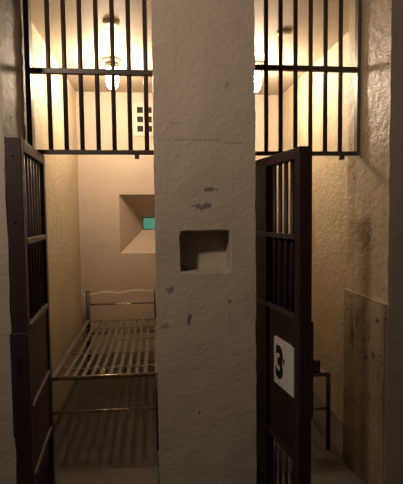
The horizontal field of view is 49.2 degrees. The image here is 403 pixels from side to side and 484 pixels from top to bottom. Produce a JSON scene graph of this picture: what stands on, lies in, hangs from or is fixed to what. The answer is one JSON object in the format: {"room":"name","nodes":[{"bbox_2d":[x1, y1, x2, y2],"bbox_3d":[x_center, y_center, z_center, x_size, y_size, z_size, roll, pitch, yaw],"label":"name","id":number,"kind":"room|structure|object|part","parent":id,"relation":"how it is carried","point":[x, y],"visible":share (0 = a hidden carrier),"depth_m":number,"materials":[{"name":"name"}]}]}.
{"room":"prison interior","nodes":[
{"label":"prison interior","id":0,"kind":"room"},
{"bbox_2d":[0,0,35,483],"bbox_3d":[-1.735,0.031,2.434,1.474,3.128,0.610,-1,4,-6],"label":"wall","id":1,"kind":"structure","parent":0,"point":[13,120],"depth_m":2.26,"materials":[{"name":"paint"}]},
{"bbox_2d":[4,137,54,483],"bbox_3d":[-0.895,0.533,2.348,0.083,2.050,0.635,-1,4,-10],"label":"door","id":2,"kind":"structure","parent":1,"relation":"in","point":[30,337],"depth_m":2.12,"materials":[{"name":"paint"}]},
{"bbox_3d":[-0.891,-0.462,2.285,0.045,0.053,0.506,-1,4,-10],"label":"rail","id":3,"kind":"part","parent":2,"relation":"part of","materials":[{"name":"metal"}]},
{"bbox_3d":[-0.874,-0.016,2.315,0.028,0.026,0.506,-1,4,-10],"label":"rail","id":4,"kind":"part","parent":2,"relation":"part of","materials":[{"name":"metal"}]},
{"bbox_3d":[-0.869,0.388,2.340,0.028,0.026,0.506,-1,4,-10],"label":"rail","id":5,"kind":"part","parent":2,"relation":"part of","materials":[{"name":"metal"}]},
{"bbox_3d":[-0.868,0.757,2.362,0.006,0.740,0.516,-1,4,-10],"label":"panel","id":6,"kind":"part","parent":2,"relation":"part of","materials":[{"name":"brown metal"}]},
{"bbox_3d":[-0.865,0.787,2.364,0.028,0.026,0.506,-1,4,-10],"label":"rail","id":7,"kind":"part","parent":2,"relation":"part of","materials":[{"name":"metal"}]},
{"bbox_3d":[-0.861,1.126,2.385,0.028,0.026,0.506,-1,4,-10],"label":"rail","id":8,"kind":"part","parent":2,"relation":"part of","materials":[{"name":"metal"}]},
{"bbox_2d":[22,0,153,158],"bbox_3d":[-0.653,-1.022,2.589,0.737,1.054,0.040,-1,4,-6],"label":"metal bars","id":9,"kind":"object","parent":1,"relation":"in","point":[48,71],"visible":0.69,"depth_m":2.58,"materials":[{"name":"metal"}]},
{"bbox_3d":[-1.005,-1.028,2.551,0.030,1.028,0.040,-1,4,-6],"label":"frame","id":10,"kind":"part","parent":9,"relation":"part of","materials":[{"name":"metal"}]},
{"bbox_3d":[-0.652,-0.998,2.586,0.737,0.030,0.032,-1,4,-6],"label":"rail","id":11,"kind":"part","parent":9,"relation":"part of","materials":[{"name":"metal"}]},
{"bbox_3d":[-0.647,-0.534,2.619,0.737,0.024,0.040,-1,4,-6],"label":"rail","id":12,"kind":"part","parent":9,"relation":"part of","materials":[{"name":"metal"}]},
{"bbox_2d":[32,23,82,424],"bbox_3d":[-1.348,-0.063,3.906,0.150,3.120,2.250,-1,4,-6],"label":"wall","id":13,"kind":"structure","parent":0,"point":[61,171],"depth_m":4.00,"materials":[{"name":"paint"}]},
{"bbox_2d":[76,91,277,293],"bbox_3d":[-0.247,-0.169,5.424,2.665,3.120,0.540,-1,4,-6],"label":"wall","id":14,"kind":"structure","parent":0,"point":[116,192],"depth_m":5.06,"materials":[{"name":"paint"}]},
{"bbox_2d":[81,289,154,364],"bbox_3d":[-0.864,0.982,5.151,1.038,0.871,0.011,-1,4,-6],"label":"trim","id":15,"kind":"structure","parent":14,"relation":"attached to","point":[126,311],"depth_m":5.14,"materials":[{"name":"paint"}]},
{"bbox_2d":[132,103,152,135],"bbox_3d":[-0.602,-1.400,5.032,0.368,0.370,0.016,-1,4,-6],"label":"air vent","id":16,"kind":"object","parent":14,"relation":"in","point":[137,108],"visible":0.44,"depth_m":5.02,"materials":[{"name":"beige metal"}]},
{"bbox_2d":[143,217,154,229],"bbox_3d":[-0.660,-0.235,5.560,0.165,0.155,0.025,-1,4,-6],"label":"window","id":17,"kind":"structure","parent":14,"relation":"in","point":[148,222],"depth_m":5.55,"materials":[{"name":"glass"}]},
{"bbox_2d":[31,0,348,94],"bbox_3d":[-0.262,-1.708,4.051,4.800,0.120,3.300,-1,4,-6],"label":"ceiling","id":18,"kind":"structure","parent":0,"point":[37,6],"depth_m":3.43,"materials":[{"name":"paint"}]},
{"bbox_2d":[103,18,119,26],"bbox_3d":[-0.653,-1.581,3.180,0.120,0.018,0.120,-1,4,-6],"label":"ceiling mount","id":19,"kind":"object","parent":18,"relation":"attached to","point":[105,21],"depth_m":3.16,"materials":[{"name":"gold metal"}]},
{"bbox_2d":[102,56,121,88],"bbox_3d":[-0.803,-1.503,3.954,0.176,0.264,0.176,-1,4,-6],"label":"ceiling lamp","id":20,"kind":"object","parent":18,"relation":"hanging from","point":[106,60],"visible":0.53,"depth_m":3.92,"materials":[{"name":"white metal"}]},
{"bbox_2d":[106,67,118,88],"bbox_3d":[-0.802,-1.464,3.957,0.112,0.186,0.112,-1,4,-6],"label":"lampshade","id":21,"kind":"object","parent":20,"relation":"on","point":[108,78],"depth_m":3.92,"materials":[{"name":"white glass"}]},
{"bbox_2d":[255,60,263,91],"bbox_3d":[0.497,-1.526,4.093,0.176,0.264,0.176,-1,4,-6],"label":"ceiling lamp","id":22,"kind":"object","parent":18,"relation":"hanging from","point":[257,73],"visible":0.26,"depth_m":4.05,"materials":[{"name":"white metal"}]},
{"bbox_2d":[255,71,260,91],"bbox_3d":[0.497,-1.488,4.095,0.112,0.186,0.112,-1,4,-6],"label":"lampshade","id":23,"kind":"object","parent":22,"relation":"on","point":[257,73],"depth_m":4.05,"materials":[{"name":"white glass"}]},
{"bbox_2d":[276,29,291,36],"bbox_3d":[0.636,-1.608,3.388,0.120,0.018,0.120,-1,4,-6],"label":"ceiling mount","id":24,"kind":"object","parent":18,"relation":"attached to","point":[286,32],"depth_m":3.36,"materials":[{"name":"gold metal"}]},
{"bbox_2d":[54,361,343,483],"bbox_3d":[-0.183,1.653,1.994,6.000,0.100,7.000,-1,4,-6],"label":"floor","id":25,"kind":"structure","parent":0,"point":[114,437],"depth_m":3.62,"materials":[{"name":"concrete"}]},
{"bbox_2d":[52,289,158,456],"bbox_3d":[-0.796,1.039,4.091,0.804,0.885,1.878,-1,4,-6],"label":"frame","id":26,"kind":"object","parent":25,"relation":"on","point":[88,341],"visible":0.98,"depth_m":3.79,"materials":[{"name":"metal"}]},
{"bbox_3d":[-1.073,1.254,3.143,0.031,0.578,0.031,-1,4,-6],"label":"leg","id":27,"kind":"part","parent":26,"relation":"part of","materials":[{"name":"metal"}]},
{"bbox_3d":[-1.173,0.952,4.042,0.036,0.039,1.840,-1,4,-6],"label":"rail","id":28,"kind":"part","parent":26,"relation":"part of","materials":[{"name":"metal"}]},
{"bbox_3d":[-1.272,0.991,4.960,0.044,0.885,0.044,-1,4,-6],"label":"leg","id":29,"kind":"part","parent":26,"relation":"part of","materials":[{"name":"metal"}]},
{"bbox_3d":[-0.696,1.218,3.182,0.760,0.019,0.019,-1,4,-6],"label":"foot rail","id":30,"kind":"part","parent":26,"relation":"part of","materials":[{"name":"metal"}]},
{"bbox_3d":[-0.699,0.965,3.166,0.760,0.021,0.021,-1,4,-6],"label":"foot rail","id":31,"kind":"part","parent":26,"relation":"part of","materials":[{"name":"metal"}]},
{"bbox_3d":[-0.702,0.984,3.204,0.720,0.008,0.032,-1,4,-6],"label":"rail","id":32,"kind":"part","parent":26,"relation":"part of","materials":[{"name":"metal"}]},
{"bbox_3d":[-0.897,0.697,4.983,0.760,0.021,0.021,-1,4,-6],"label":"head rail","id":33,"kind":"part","parent":26,"relation":"part of","materials":[{"name":"metal"}]},
{"bbox_3d":[-0.892,0.879,4.960,0.720,0.008,0.032,-1,4,-6],"label":"rail","id":34,"kind":"part","parent":26,"relation":"part of","materials":[{"name":"metal"}]},
{"bbox_3d":[-0.894,1.027,5.003,0.760,0.019,0.019,-1,4,-6],"label":"head rail","id":35,"kind":"part","parent":26,"relation":"part of","materials":[{"name":"metal"}]},
{"bbox_3d":[-0.516,0.978,5.041,0.044,0.885,0.044,-1,4,-6],"label":"leg","id":36,"kind":"part","parent":26,"relation":"part of","materials":[{"name":"metal"}]},
{"bbox_3d":[-0.421,0.938,4.122,0.036,0.039,1.840,-1,4,-6],"label":"rail","id":37,"kind":"part","parent":26,"relation":"part of","materials":[{"name":"metal"}]},
{"bbox_3d":[-0.318,1.240,3.224,0.031,0.578,0.031,-1,4,-6],"label":"leg","id":38,"kind":"part","parent":26,"relation":"part of","materials":[{"name":"metal"}]},
{"bbox_2d":[313,367,330,449],"bbox_3d":[0.438,1.028,4.047,0.804,0.885,1.878,-1,4,-6],"label":"frame","id":39,"kind":"object","parent":25,"relation":"on","point":[323,372],"visible":0.02,"depth_m":3.17,"materials":[{"name":"metal"}]},
{"bbox_2d":[313,358,319,372],"bbox_3d":[0.794,0.906,3.201,0.125,0.110,0.063,-1,4,-6],"label":"box","id":40,"kind":"object","parent":39,"relation":"on","point":[316,362],"visible":0.34,"depth_m":3.17,"materials":[{"name":"paint"}]},
{"bbox_3d":[0.538,1.207,3.138,0.760,0.019,0.019,-1,4,-6],"label":"foot rail","id":41,"kind":"part","parent":39,"relation":"part of","materials":[{"name":"metal"}]},
{"bbox_3d":[0.535,0.953,3.122,0.760,0.021,0.021,-1,4,-6],"label":"foot rail","id":42,"kind":"part","parent":39,"relation":"part of","materials":[{"name":"metal"}]},
{"bbox_3d":[0.916,1.229,3.180,0.031,0.578,0.031,-1,4,-6],"label":"leg","id":43,"kind":"part","parent":39,"relation":"part of","materials":[{"name":"metal"}]},
{"bbox_2d":[151,0,256,483],"bbox_3d":[-0.005,-0.001,2.635,0.547,3.129,0.580,-1,4,-6],"label":"wall","id":44,"kind":"structure","parent":0,"point":[203,51],"depth_m":2.35,"materials":[{"name":"paint"}]},
{"bbox_2d":[55,462,158,483],"bbox_3d":[-0.621,1.562,2.636,0.730,0.014,0.780,-1,4,-6],"label":"threshold","id":45,"kind":"object","parent":44,"relation":"attached to","point":[146,472],"depth_m":2.91,"materials":[{"name":"concrete"}]},
{"bbox_2d":[255,146,313,483],"bbox_3d":[0.442,0.525,2.492,0.084,2.018,0.635,-2,4,-14],"label":"door","id":46,"kind":"structure","parent":44,"relation":"in","point":[283,286],"depth_m":2.36,"materials":[{"name":"paint"}]},
{"bbox_3d":[0.410,-0.039,2.446,0.028,0.026,0.506,-2,4,-14],"label":"rail","id":47,"kind":"part","parent":46,"relation":"part of","materials":[{"name":"metal"}]},
{"bbox_3d":[0.423,1.104,2.516,0.028,0.026,0.506,-2,4,-14],"label":"rail","id":48,"kind":"part","parent":46,"relation":"part of","materials":[{"name":"metal"}]},
{"bbox_3d":[0.415,0.365,2.471,0.028,0.026,0.506,-2,4,-14],"label":"rail","id":49,"kind":"part","parent":46,"relation":"part of","materials":[{"name":"metal"}]},
{"bbox_3d":[0.417,-0.453,2.424,0.045,0.053,0.506,-2,4,-14],"label":"rail","id":50,"kind":"part","parent":46,"relation":"part of","materials":[{"name":"metal"}]},
{"bbox_3d":[0.439,0.162,2.465,0.006,0.405,0.516,-2,4,-14],"label":"plate","id":51,"kind":"part","parent":46,"relation":"part of","materials":[{"name":"brown metal"}]},
{"bbox_3d":[0.422,0.734,2.494,0.006,0.740,0.516,-2,4,-14],"label":"panel","id":52,"kind":"part","parent":46,"relation":"part of","materials":[{"name":"paint"}]},
{"bbox_3d":[0.444,0.661,2.359,0.013,0.258,0.240,-2,4,-14],"label":"number plate","id":53,"kind":"part","parent":46,"relation":"part of","materials":[{"name":"white metal"}]},
{"bbox_2d":[257,449,363,483],"bbox_3d":[0.657,1.539,2.773,0.740,0.014,0.780,-1,4,-6],"label":"floor","id":54,"kind":"structure","parent":0,"point":[327,466],"depth_m":2.94,"materials":[{"name":"concrete"}]},
{"bbox_2d":[282,31,348,422],"bbox_3d":[1.154,-0.107,4.153,0.150,3.120,2.290,-1,4,-6],"label":"wall","id":55,"kind":"structure","parent":0,"point":[329,173],"depth_m":3.88,"materials":[{"name":"paint"}]},
{"bbox_2d":[346,0,402,483],"bbox_3d":[1.663,-0.029,2.792,1.310,3.128,0.540,-1,4,-6],"label":"wall","id":56,"kind":"structure","parent":0,"point":[374,259],"depth_m":2.54,"materials":[{"name":"paint"}]},
{"bbox_2d":[255,0,360,159],"bbox_3d":[0.609,-1.043,2.724,0.766,1.057,0.044,-1,4,-6],"label":"metal bars","id":57,"kind":"object","parent":56,"relation":"in","point":[295,68],"visible":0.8,"depth_m":2.72,"materials":[{"name":"metal"}]},
{"bbox_3d":[0.609,-1.071,2.718,0.766,0.030,0.032,-1,4,-6],"label":"rail","id":58,"kind":"part","parent":57,"relation":"part of","materials":[{"name":"metal"}]},
{"bbox_3d":[0.615,-0.553,2.753,0.766,0.024,0.040,-1,4,-6],"label":"rail","id":59,"kind":"part","parent":57,"relation":"part of","materials":[{"name":"metal"}]},
{"bbox_3d":[0.980,-1.062,2.762,0.020,1.031,0.044,-1,4,-6],"label":"frame","id":60,"kind":"part","parent":57,"relation":"part of","materials":[{"name":"metal"}]},
{"bbox_2d":[343,289,386,483],"bbox_3d":[1.026,0.937,2.790,0.033,1.212,0.539,-1,4,-6],"label":"wall panel","id":61,"kind":"object","parent":56,"relation":"attached to","point":[365,318],"depth_m":2.74,"materials":[{"name":"paint"}]}
]}

